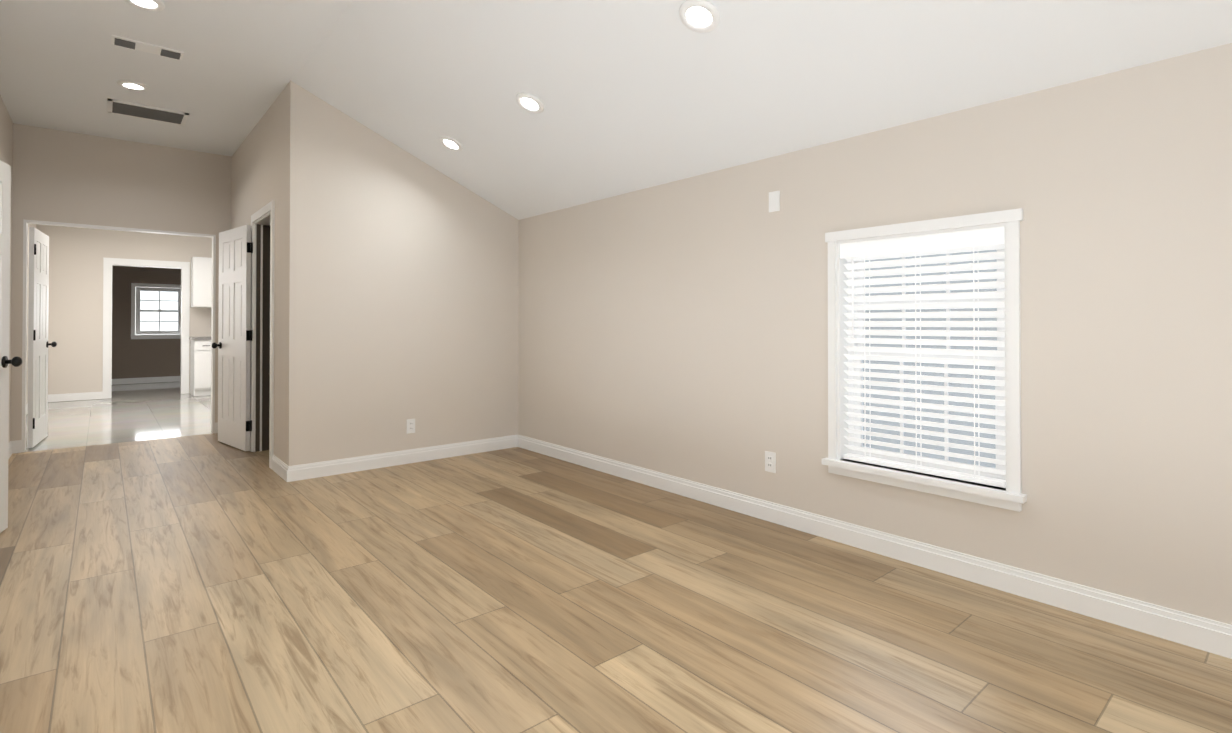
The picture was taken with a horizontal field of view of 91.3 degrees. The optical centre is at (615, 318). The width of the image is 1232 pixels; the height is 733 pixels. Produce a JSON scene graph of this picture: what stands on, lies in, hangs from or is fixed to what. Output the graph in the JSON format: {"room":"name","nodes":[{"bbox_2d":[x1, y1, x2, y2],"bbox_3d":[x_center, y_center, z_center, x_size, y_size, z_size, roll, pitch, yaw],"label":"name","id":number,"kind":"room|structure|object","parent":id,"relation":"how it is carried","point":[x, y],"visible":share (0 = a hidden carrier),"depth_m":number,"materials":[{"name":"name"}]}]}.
{"room":"empty bedroom","nodes":[
{"label":"empty bedroom","id":0,"kind":"room"},
{"bbox_2d":[0,95,12,441],"bbox_3d":[-2.033,-0.309,1.359,0.120,2.920,10.220,0,-1,-40],"label":"wall","id":1,"kind":"structure","parent":0,"point":[6,139],"depth_m":5.16,"materials":[{"name":"paint"}]},
{"bbox_2d":[0,160,21,532],"bbox_3d":[-3.166,0.152,2.997,0.260,2.000,0.782,0,-1,-40],"label":"door","id":2,"kind":"structure","parent":1,"relation":"in","point":[5,201],"depth_m":3.28,"materials":[{"name":"paint"}]},
{"bbox_2d":[8,376,1231,658],"bbox_3d":[-3.026,1.128,5.244,3.665,0.110,17.200,0,-1,-40],"label":"baseboard","id":3,"kind":"structure","parent":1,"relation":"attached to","point":[1198,632],"depth_m":3.05,"materials":[{"name":"paint"}]},
{"bbox_2d":[26,224,37,403],"bbox_3d":[-6.978,-0.112,6.971,0.120,2.620,4.500,0,-1,-40],"label":"wall","id":4,"kind":"structure","parent":0,"point":[29,225],"depth_m":7.73,"materials":[{"name":"paint"}]},
{"bbox_2d":[10,123,230,440],"bbox_3d":[-4.208,-0.268,6.298,3.460,2.920,0.120,0,-1,-40],"label":"wall","id":5,"kind":"structure","parent":0,"point":[67,177],"depth_m":5.70,"materials":[{"name":"paint"}]},
{"bbox_2d":[27,227,56,447],"bbox_3d":[-5.487,0.175,5.763,0.182,2.000,0.733,0,-1,-40],"label":"kitchen door","id":6,"kind":"structure","parent":5,"relation":"in","point":[38,345],"depth_m":5.64,"materials":[{"name":"paint"}]},
{"bbox_2d":[21,219,215,451],"bbox_3d":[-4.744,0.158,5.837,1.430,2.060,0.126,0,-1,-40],"label":"door frame","id":7,"kind":"structure","parent":5,"relation":"attached to","point":[108,263],"depth_m":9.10,"materials":[{"name":"paint"}]},
{"bbox_2d":[38,225,211,394],"bbox_3d":[-7.120,-0.089,9.727,3.180,2.620,0.120,0,-1,-40],"label":"wall","id":8,"kind":"structure","parent":0,"point":[75,330],"depth_m":8.98,"materials":[{"name":"paint"}]},
{"bbox_2d":[191,257,211,307],"bbox_3d":[-6.580,-0.578,9.868,0.600,0.800,0.366,0,-1,-40],"label":"upper cabinet","id":9,"kind":"object","parent":8,"relation":"attached to","point":[201,282],"visible":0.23,"depth_m":9.63,"materials":[{"name":"paint"}]},
{"bbox_2d":[112,266,180,378],"bbox_3d":[-8.828,-0.073,11.714,3.460,2.620,0.160,0,-1,-40],"label":"wall","id":10,"kind":"structure","parent":0,"point":[136,358],"depth_m":11.40,"materials":[{"name":"paint"}]},
{"bbox_2d":[130,283,180,338],"bbox_3d":[-8.829,-0.133,11.655,0.880,1.060,0.150,0,-1,-40],"label":"room window","id":11,"kind":"structure","parent":10,"relation":"in","point":[138,305],"depth_m":11.59,"materials":[{"name":"white plastic"}]},
{"bbox_2d":[0,0,351,156],"bbox_3d":[-1.449,-1.805,1.948,1.755,0.120,10.340,0,-1,-40],"label":"ceiling","id":12,"kind":"structure","parent":0,"point":[66,65],"depth_m":4.07,"materials":[{"name":"paint"}]},
{"bbox_2d":[117,80,148,90],"bbox_3d":[-3.568,-1.718,4.451,0.184,0.012,0.184,0,-1,-40],"label":"recessed light","id":13,"kind":"object","parent":12,"relation":"in","point":[132,85],"visible":1,"depth_m":4.45,"materials":[{"name":"paint"}]},
{"bbox_2d":[125,0,164,10],"bbox_3d":[-2.575,-1.727,3.287,0.184,0.012,0.184,0,-1,-40],"label":"recessed light","id":14,"kind":"object","parent":12,"relation":"in","point":[154,5],"visible":0.98,"depth_m":3.31,"materials":[{"name":"paint"}]},
{"bbox_2d":[111,35,183,59],"bbox_3d":[-2.985,-1.720,3.844,0.360,0.017,0.140,0,-1,-40],"label":"ceiling vent","id":15,"kind":"object","parent":12,"relation":"in","point":[144,47],"visible":1,"depth_m":3.83,"materials":[{"name":"white metal"}]},
{"bbox_2d":[107,98,188,125],"bbox_3d":[-3.899,-1.713,5.023,0.520,0.012,0.380,0,-1,-40],"label":"ceiling vent","id":16,"kind":"object","parent":12,"relation":"in","point":[130,109],"visible":1,"depth_m":5.00,"materials":[{"name":"white"}]},
{"bbox_2d":[231,80,308,465],"bbox_3d":[-3.163,-0.276,5.389,0.120,2.920,2.620,0,-1,-40],"label":"wall","id":17,"kind":"structure","parent":0,"point":[269,160],"depth_m":4.44,"materials":[{"name":"paint"}]},
{"bbox_2d":[212,225,252,450],"bbox_3d":[-3.551,0.174,5.552,0.227,2.000,0.741,0,-1,-40],"label":"hall door","id":18,"kind":"structure","parent":17,"relation":"in","point":[235,335],"depth_m":5.51,"materials":[{"name":"paint"}]},
{"bbox_2d":[250,200,274,468],"bbox_3d":[-2.936,0.129,5.106,0.139,2.105,0.890,0,-1,-40],"label":"door frame","id":19,"kind":"structure","parent":17,"relation":"attached to","point":[262,329],"depth_m":5.36,"materials":[{"name":"paint"}]},
{"bbox_2d":[307,92,518,463],"bbox_3d":[-1.625,-0.253,5.057,1.790,2.870,0.120,0,-1,-40],"label":"wall","id":20,"kind":"structure","parent":0,"point":[413,269],"depth_m":4.87,"materials":[{"name":"paint"}]},
{"bbox_2d":[407,419,414,433],"bbox_3d":[-1.675,0.880,4.921,0.070,0.115,0.010,0,-1,-40],"label":"outlet","id":21,"kind":"object","parent":20,"relation":"attached to","point":[410,425],"visible":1,"depth_m":4.92,"materials":[{"name":"white plastic"}]},
{"bbox_2d":[0,382,1231,732],"bbox_3d":[-3.024,1.243,5.271,3.945,0.120,17.480,0,-1,-40],"label":"floor","id":22,"kind":"structure","parent":0,"point":[202,583],"depth_m":2.34,"materials":[{"name":"brown wood"}]},
{"bbox_2d":[189,337,210,395],"bbox_3d":[-6.502,0.761,9.758,0.630,0.920,0.616,0,-1,-40],"label":"base cabinet","id":23,"kind":"object","parent":22,"relation":"on","point":[200,366],"visible":0.31,"depth_m":9.44,"materials":[{"name":"paint"}]},
{"bbox_2d":[291,0,1231,219],"bbox_3d":[0.856,-1.369,2.188,2.070,0.987,7.720,0,-1,-40],"label":"ceiling","id":24,"kind":"structure","parent":0,"point":[633,95],"depth_m":3.10,"materials":[{"name":"paint"}]},
{"bbox_2d":[439,136,462,151],"bbox_3d":[-1.242,-1.314,4.539,0.171,0.081,0.184,0,-1,-40],"label":"recessed light","id":25,"kind":"object","parent":24,"relation":"in","point":[450,143],"visible":1,"depth_m":4.53,"materials":[{"name":"paint"}]},
{"bbox_2d":[516,92,543,113],"bbox_3d":[-0.528,-1.321,3.702,0.171,0.081,0.184,0,-1,-40],"label":"recessed light","id":26,"kind":"object","parent":24,"relation":"in","point":[530,103],"visible":1,"depth_m":3.69,"materials":[{"name":"paint"}]},
{"bbox_2d":[679,0,719,32],"bbox_3d":[0.367,-1.330,2.652,0.171,0.081,0.184,0,-1,-40],"label":"recessed light","id":27,"kind":"object","parent":24,"relation":"in","point":[701,16],"visible":1,"depth_m":2.65,"materials":[{"name":"paint"}]},
{"bbox_2d":[518,43,1231,624],"bbox_3d":[0.771,0.111,3.747,0.160,2.120,10.220,0,-1,-40],"label":"wall","id":28,"kind":"structure","parent":0,"point":[676,329],"depth_m":2.61,"materials":[{"name":"paint"}]},
{"bbox_2d":[765,451,775,472],"bbox_3d":[0.888,0.828,3.473,0.010,0.115,0.070,0,-1,-40],"label":"outlet","id":29,"kind":"object","parent":28,"relation":"attached to","point":[770,461],"visible":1,"depth_m":3.47,"materials":[{"name":"white plastic"}]},
{"bbox_2d":[769,191,779,211],"bbox_3d":[0.909,-0.672,3.463,0.008,0.115,0.070,0,-1,-40],"label":"outlet","id":30,"kind":"object","parent":28,"relation":"attached to","point":[774,201],"visible":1,"depth_m":3.46,"materials":[{"name":"white plastic"}]},
{"bbox_2d":[821,208,1026,511],"bbox_3d":[1.454,0.177,2.896,0.195,1.268,0.914,0,-1,-40],"label":"window","id":31,"kind":"structure","parent":28,"relation":"in","point":[946,458],"depth_m":2.84,"materials":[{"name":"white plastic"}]},
{"bbox_2d":[840,227,1005,487],"bbox_3d":[1.447,0.170,2.890,0.072,1.124,0.754,0,-1,-40],"label":"window blinds","id":32,"kind":"object","parent":31,"relation":"attached to","point":[977,240],"visible":0.9,"depth_m":2.85,"materials":[{"name":"white plastic"}]},
{"label":"outside","id":33,"kind":"structure","parent":0,"visible":0},
{"bbox_2d":[863,250,996,467],"bbox_3d":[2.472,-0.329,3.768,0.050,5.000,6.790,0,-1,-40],"label":"window glass","id":34,"kind":"object","parent":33,"point":[929,437],"depth_m":4.10,"materials":[{"name":"glass"}]},
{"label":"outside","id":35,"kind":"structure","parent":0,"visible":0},
{"bbox_2d":[135,287,177,334],"bbox_3d":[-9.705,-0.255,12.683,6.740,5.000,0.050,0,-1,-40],"label":"window pane","id":36,"kind":"object","parent":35,"point":[172,315],"depth_m":12.69,"materials":[{"name":"glass"}]}
]}

